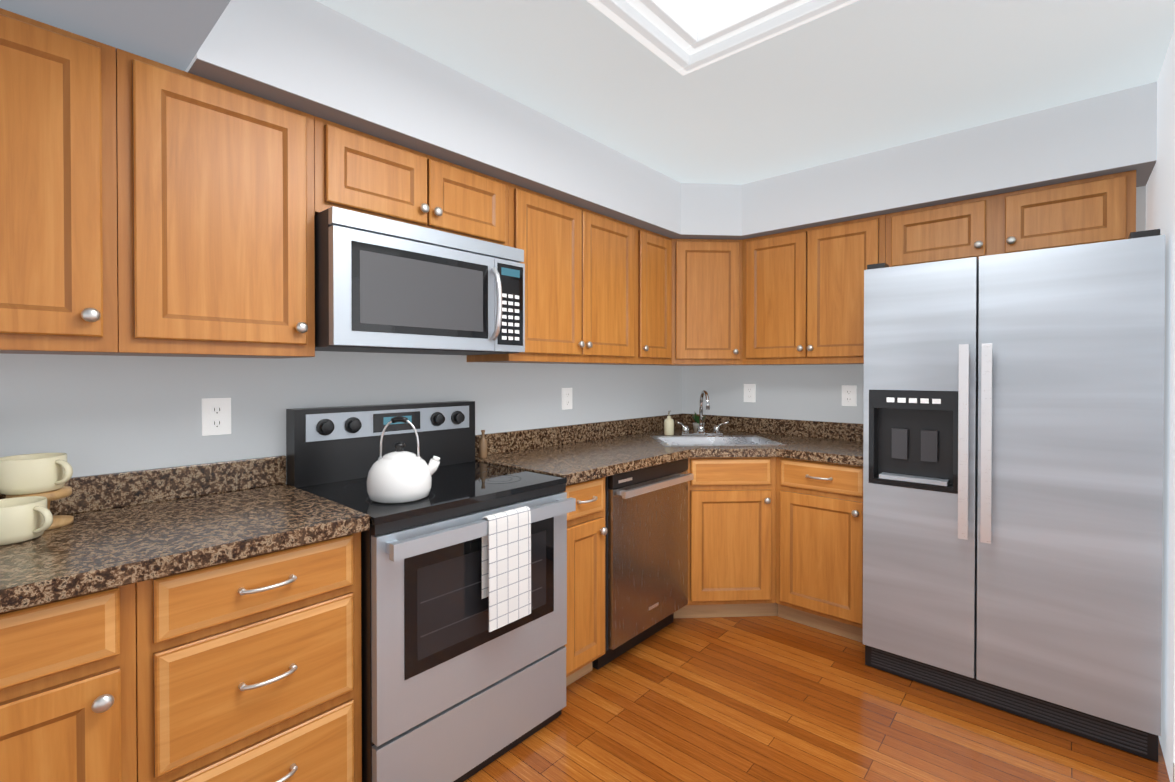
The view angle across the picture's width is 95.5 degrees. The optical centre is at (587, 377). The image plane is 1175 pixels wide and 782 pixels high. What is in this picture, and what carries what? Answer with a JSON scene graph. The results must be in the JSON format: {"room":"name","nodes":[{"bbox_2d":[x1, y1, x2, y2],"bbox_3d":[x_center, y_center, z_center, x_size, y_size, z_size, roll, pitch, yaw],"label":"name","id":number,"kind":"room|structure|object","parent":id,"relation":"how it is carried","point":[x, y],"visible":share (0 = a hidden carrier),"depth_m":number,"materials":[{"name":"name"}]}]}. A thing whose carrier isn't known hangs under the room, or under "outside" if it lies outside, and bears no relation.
{"room":"kitchen","nodes":[
{"label":"kitchen","id":0,"kind":"room"},
{"bbox_2d":[0,496,52,545],"bbox_3d":[-1.350,0.337,1.251,0.136,0.089,0.132,0,1,42],"label":"mug","id":1,"kind":"object","parent":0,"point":[23,519],"visible":1,"depth_m":1.24,"materials":[{"name":"beige ceramic"}]},
{"bbox_2d":[0,0,230,70],"bbox_3d":[-0.608,-0.967,-1.322,4.999,0.290,3.500,0,1,42],"label":"soffit","id":2,"kind":"structure","parent":0,"point":[173,33],"depth_m":1.26,"materials":[{"name":"grey paint"}]},
{"bbox_2d":[0,351,681,483],"bbox_3d":[-1.478,0.085,1.540,0.100,2.440,6.600,0,1,42],"label":"wall","id":3,"kind":"structure","parent":0,"point":[89,415],"depth_m":1.82,"materials":[{"name":"grey paint"}]},
{"bbox_2d":[0,8,127,355],"bbox_3d":[-1.441,-0.443,1.257,0.323,0.761,0.472,0,1,42],"label":"upper cabinet","id":4,"kind":"object","parent":3,"relation":"attached to","point":[64,94],"depth_m":1.26,"materials":[{"name":"brown wood"}]},
{"bbox_2d":[202,398,230,435],"bbox_3d":[-1.216,0.128,1.752,0.008,0.120,0.080,0,1,42],"label":"electrical outlet","id":5,"kind":"object","parent":3,"relation":"attached to","point":[216,416],"visible":1,"depth_m":1.75,"materials":[{"name":"white plastic"}]},
{"bbox_2d":[128,52,323,358],"bbox_3d":[-1.127,-0.446,1.610,0.323,0.761,0.472,0,1,42],"label":"upper cabinet","id":6,"kind":"object","parent":3,"relation":"attached to","point":[150,206],"depth_m":1.49,"materials":[{"name":"brown wood"}]},
{"bbox_2d":[0,414,683,513],"bbox_3d":[-0.507,0.322,2.537,0.020,0.100,3.618,0,1,42],"label":"backsplash","id":7,"kind":"structure","parent":3,"relation":"attached to","point":[102,491],"depth_m":1.74,"materials":[{"name":"brown stone"}]},
{"bbox_2d":[324,119,435,229],"bbox_3d":[-0.838,-0.679,1.932,0.323,0.301,0.395,0,1,42],"label":"upper cabinet","id":8,"kind":"object","parent":3,"relation":"attached to","point":[364,173],"depth_m":1.83,"materials":[{"name":"brown wood"}]},
{"bbox_2d":[314,206,524,354],"bbox_3d":[-0.648,-0.312,2.029,0.478,0.425,0.772,0,1,42],"label":"microwave","id":9,"kind":"object","parent":8,"relation":"attached to","point":[383,285],"visible":1,"depth_m":1.82,"materials":[{"name":"grey metal"}]},
{"bbox_2d":[436,158,515,247],"bbox_3d":[-0.575,-0.681,2.226,0.323,0.301,0.394,0,1,42],"label":"upper cabinet","id":10,"kind":"object","parent":3,"relation":"attached to","point":[470,203],"depth_m":2.13,"materials":[{"name":"brown wood"}]},
{"bbox_2d":[467,185,639,364],"bbox_3d":[-0.144,-0.455,2.711,0.323,0.761,0.900,0,1,42],"label":"upper cabinet","id":11,"kind":"object","parent":3,"relation":"attached to","point":[582,266],"depth_m":2.57,"materials":[{"name":"brown wood"}]},
{"bbox_2d":[562,388,571,409],"bbox_3d":[-0.114,0.118,2.987,0.008,0.120,0.080,0,1,42],"label":"electrical outlet","id":12,"kind":"object","parent":3,"relation":"attached to","point":[566,398],"visible":1,"depth_m":2.98,"materials":[{"name":"white plastic"}]},
{"bbox_2d":[640,228,675,365],"bbox_3d":[0.280,-0.459,3.186,0.323,0.761,0.372,0,1,42],"label":"upper cabinet","id":13,"kind":"object","parent":3,"relation":"attached to","point":[657,251],"depth_m":3.10,"materials":[{"name":"brown wood"}]},
{"bbox_2d":[676,239,743,365],"bbox_3d":[0.715,-0.461,3.458,0.610,0.761,0.610,0,1,42],"label":"upper cabinet","id":14,"kind":"object","parent":3,"relation":"attached to","point":[709,272],"depth_m":3.23,"materials":[{"name":"brown wood"}]},
{"bbox_2d":[315,0,1174,184],"bbox_3d":[0.391,-1.171,-0.205,5.200,0.100,6.700,0,1,42],"label":"ceiling","id":15,"kind":"structure","parent":0,"point":[859,77],"depth_m":1.98,"materials":[{"name":"grey paint"}]},
{"bbox_2d":[185,0,1156,239],"bbox_3d":[0.564,-0.986,1.988,2.339,0.304,2.999,0,1,42],"label":"soffit","id":16,"kind":"structure","parent":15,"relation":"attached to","point":[315,58],"depth_m":2.21,"materials":[{"name":"grey paint"}]},
{"bbox_2d":[586,0,858,74],"bbox_3d":[0.390,-1.093,1.056,1.280,0.075,1.280,0,1,42],"label":"ceiling light fixture","id":17,"kind":"object","parent":15,"relation":"attached to","point":[683,37],"visible":1,"depth_m":1.63,"materials":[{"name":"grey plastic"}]},
{"bbox_2d":[464,616,1169,781],"bbox_3d":[0.387,1.348,-0.114,5.100,0.060,6.600,0,1,42],"label":"floor","id":18,"kind":"structure","parent":0,"point":[749,699],"depth_m":1.99,"materials":[{"name":"brown wood"}]},
{"bbox_2d":[0,582,147,781],"bbox_3d":[-1.334,0.868,1.166,0.618,0.880,0.461,0,1,42],"label":"base cabinet","id":19,"kind":"object","parent":18,"relation":"on","point":[74,674],"depth_m":1.06,"materials":[{"name":"brown wood"}]},
{"bbox_2d":[148,534,361,781],"bbox_3d":[-1.018,0.865,1.521,0.618,0.880,0.490,0,1,42],"label":"base cabinet","id":20,"kind":"object","parent":18,"relation":"on","point":[198,622],"depth_m":1.30,"materials":[{"name":"brown wood"}]},
{"bbox_2d":[0,482,369,613],"bbox_3d":[-1.161,0.403,1.338,0.643,0.043,0.956,0,1,42],"label":"countertop","id":21,"kind":"structure","parent":20,"relation":"on","point":[119,547],"depth_m":1.27,"materials":[{"name":"brown stone"}]},
{"bbox_2d":[5,486,73,529],"bbox_3d":[-1.401,0.335,1.366,0.124,0.091,0.124,0,1,42],"label":"stand","id":22,"kind":"object","parent":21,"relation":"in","point":[61,520],"visible":0.25,"depth_m":1.36,"materials":[{"name":"brown wood"}]},
{"bbox_2d":[0,453,72,494],"bbox_3d":[-1.403,0.244,1.356,0.136,0.089,0.132,0,1,42],"label":"mug","id":23,"kind":"object","parent":22,"relation":"on","point":[27,474],"visible":1,"depth_m":1.32,"materials":[{"name":"beige ceramic"}]},
{"bbox_2d":[286,401,575,781],"bbox_3d":[-0.551,0.707,1.952,0.718,1.190,0.762,0,1,42],"label":"range","id":24,"kind":"object","parent":18,"relation":"on","point":[454,689],"visible":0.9,"depth_m":1.73,"materials":[{"name":"silver metal"}]},
{"bbox_2d":[367,416,439,503],"bbox_3d":[-0.597,0.253,1.704,0.196,0.260,0.201,0,1,42],"label":"kettle","id":25,"kind":"object","parent":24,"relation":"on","point":[399,475],"visible":0.98,"depth_m":1.64,"materials":[{"name":"white ceramic"}]},
{"bbox_2d":[482,506,530,631],"bbox_3d":[-0.264,0.619,1.751,0.040,0.359,0.175,0,1,42],"label":"towel","id":26,"kind":"object","parent":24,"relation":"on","point":[506,565],"visible":0.94,"depth_m":1.73,"materials":[{"name":"white fabric"}]},
{"bbox_2d":[563,486,607,686],"bbox_3d":[-0.238,0.858,2.395,0.618,0.880,0.301,0,1,42],"label":"base cabinet","id":27,"kind":"object","parent":18,"relation":"on","point":[586,529],"depth_m":2.20,"materials":[{"name":"brown wood"}]},
{"bbox_2d":[592,458,692,669],"bbox_3d":[0.104,0.857,2.730,0.662,0.876,0.623,0,1,42],"label":"dishwasher","id":28,"kind":"object","parent":18,"relation":"on","point":[646,555],"visible":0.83,"depth_m":2.49,"materials":[{"name":"grey metal"}]},
{"bbox_2d":[600,426,819,617],"bbox_3d":[0.729,0.827,3.220,0.960,0.930,0.960,0,1,42],"label":"base cabinet","id":29,"kind":"object","parent":18,"relation":"on","point":[734,567],"depth_m":2.80,"materials":[{"name":"brown wood"}]},
{"bbox_2d":[475,438,862,525],"bbox_3d":[0.582,0.392,2.722,1.400,0.043,1.894,0,1,42],"label":"countertop","id":30,"kind":"structure","parent":29,"relation":"on","point":[748,488],"depth_m":2.75,"materials":[{"name":"brown stone"}]},
{"bbox_2d":[479,430,486,457],"bbox_3d":[-0.483,0.308,2.470,0.036,0.128,0.036,0,1,42],"label":"bottle","id":31,"kind":"object","parent":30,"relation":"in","point":[483,448],"visible":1,"depth_m":2.46,"materials":[{"name":"brown glass"}]},
{"bbox_2d":[664,411,673,434],"bbox_3d":[0.518,0.286,3.395,0.062,0.156,0.062,0,1,42],"label":"soap bottle","id":32,"kind":"object","parent":30,"relation":"on","point":[668,425],"visible":1,"depth_m":3.37,"materials":[{"name":"beige ceramic"}]},
{"bbox_2d":[692,413,704,432],"bbox_3d":[0.724,0.291,3.504,0.097,0.145,0.083,0,1,42],"label":"plant pot","id":33,"kind":"object","parent":30,"relation":"on","point":[696,420],"visible":0.54,"depth_m":3.48,"materials":[{"name":"grey ceramic"}]},
{"bbox_2d":[677,390,728,435],"bbox_3d":[0.721,0.222,3.354,0.262,0.286,0.262,0,1,42],"label":"faucet","id":34,"kind":"object","parent":30,"relation":"on","point":[685,430],"depth_m":3.36,"materials":[{"name":"silver metal"}]},
{"bbox_2d":[780,470,862,642],"bbox_3d":[1.358,0.854,2.887,0.455,0.880,0.618,0,1,42],"label":"base cabinet","id":35,"kind":"object","parent":18,"relation":"on","point":[821,536],"depth_m":2.65,"materials":[{"name":"brown wood"}]},
{"bbox_2d":[863,229,1164,761],"bbox_3d":[1.801,0.400,2.335,0.914,1.797,0.828,0,1,42],"label":"refrigerator","id":36,"kind":"object","parent":18,"relation":"on","point":[1013,437],"visible":1,"depth_m":2.01,"materials":[{"name":"grey metal"}]},
{"bbox_2d":[682,186,1145,423],"bbox_3d":[2.588,0.079,2.267,5.000,2.440,0.100,0,1,42],"label":"wall","id":37,"kind":"structure","parent":0,"point":[804,392],"depth_m":3.40,"materials":[{"name":"grey paint"}]},
{"bbox_2d":[744,384,755,401],"bbox_3d":[1.075,0.104,3.544,0.080,0.120,0.008,0,1,42],"label":"electrical outlet","id":38,"kind":"object","parent":37,"relation":"attached to","point":[749,392],"visible":1,"depth_m":3.54,"materials":[{"name":"white plastic"}]},
{"bbox_2d":[684,414,863,441],"bbox_3d":[1.213,0.315,3.414,1.380,0.100,0.020,0,1,42],"label":"backsplash","id":39,"kind":"structure","parent":37,"relation":"attached to","point":[854,431],"depth_m":3.36,"materials":[{"name":"brown stone"}]},
{"bbox_2d":[740,214,887,364],"bbox_3d":[1.329,-0.458,3.101,0.779,0.761,0.323,0,1,42],"label":"upper cabinet","id":40,"kind":"object","parent":37,"relation":"attached to","point":[802,302],"depth_m":2.97,"materials":[{"name":"brown wood"}]},
{"bbox_2d":[842,385,856,405],"bbox_3d":[1.535,0.107,3.134,0.080,0.120,0.008,0,1,42],"label":"electrical outlet","id":41,"kind":"object","parent":37,"relation":"attached to","point":[849,395],"visible":1,"depth_m":3.13,"materials":[{"name":"white plastic"}]},
{"bbox_2d":[888,194,999,266],"bbox_3d":[1.787,-0.680,2.691,0.448,0.311,0.323,0,1,42],"label":"upper cabinet","id":42,"kind":"object","parent":37,"relation":"attached to","point":[969,228],"depth_m":2.55,"materials":[{"name":"brown wood"}]},
{"bbox_2d":[1000,170,1135,253],"bbox_3d":[2.122,-0.677,2.392,0.449,0.311,0.323,0,1,42],"label":"upper cabinet","id":43,"kind":"object","parent":37,"relation":"attached to","point":[1100,208],"depth_m":2.26,"materials":[{"name":"brown wood"}]},
{"bbox_2d":[1146,28,1174,781],"bbox_3d":[2.181,0.082,1.961,0.120,2.440,0.900,0,1,42],"label":"wall","id":44,"kind":"structure","parent":0,"point":[1160,199],"depth_m":1.80,"materials":[{"name":"white paint"}]},
{"bbox_2d":[1173,762,1174,781],"bbox_3d":[1.881,1.254,1.624,0.136,0.100,0.014,0,1,42],"label":"baseboard","id":45,"kind":"structure","parent":44,"relation":"attached to","point":[1173,771],"depth_m":1.67,"materials":[{"name":"white wood"}]}
]}

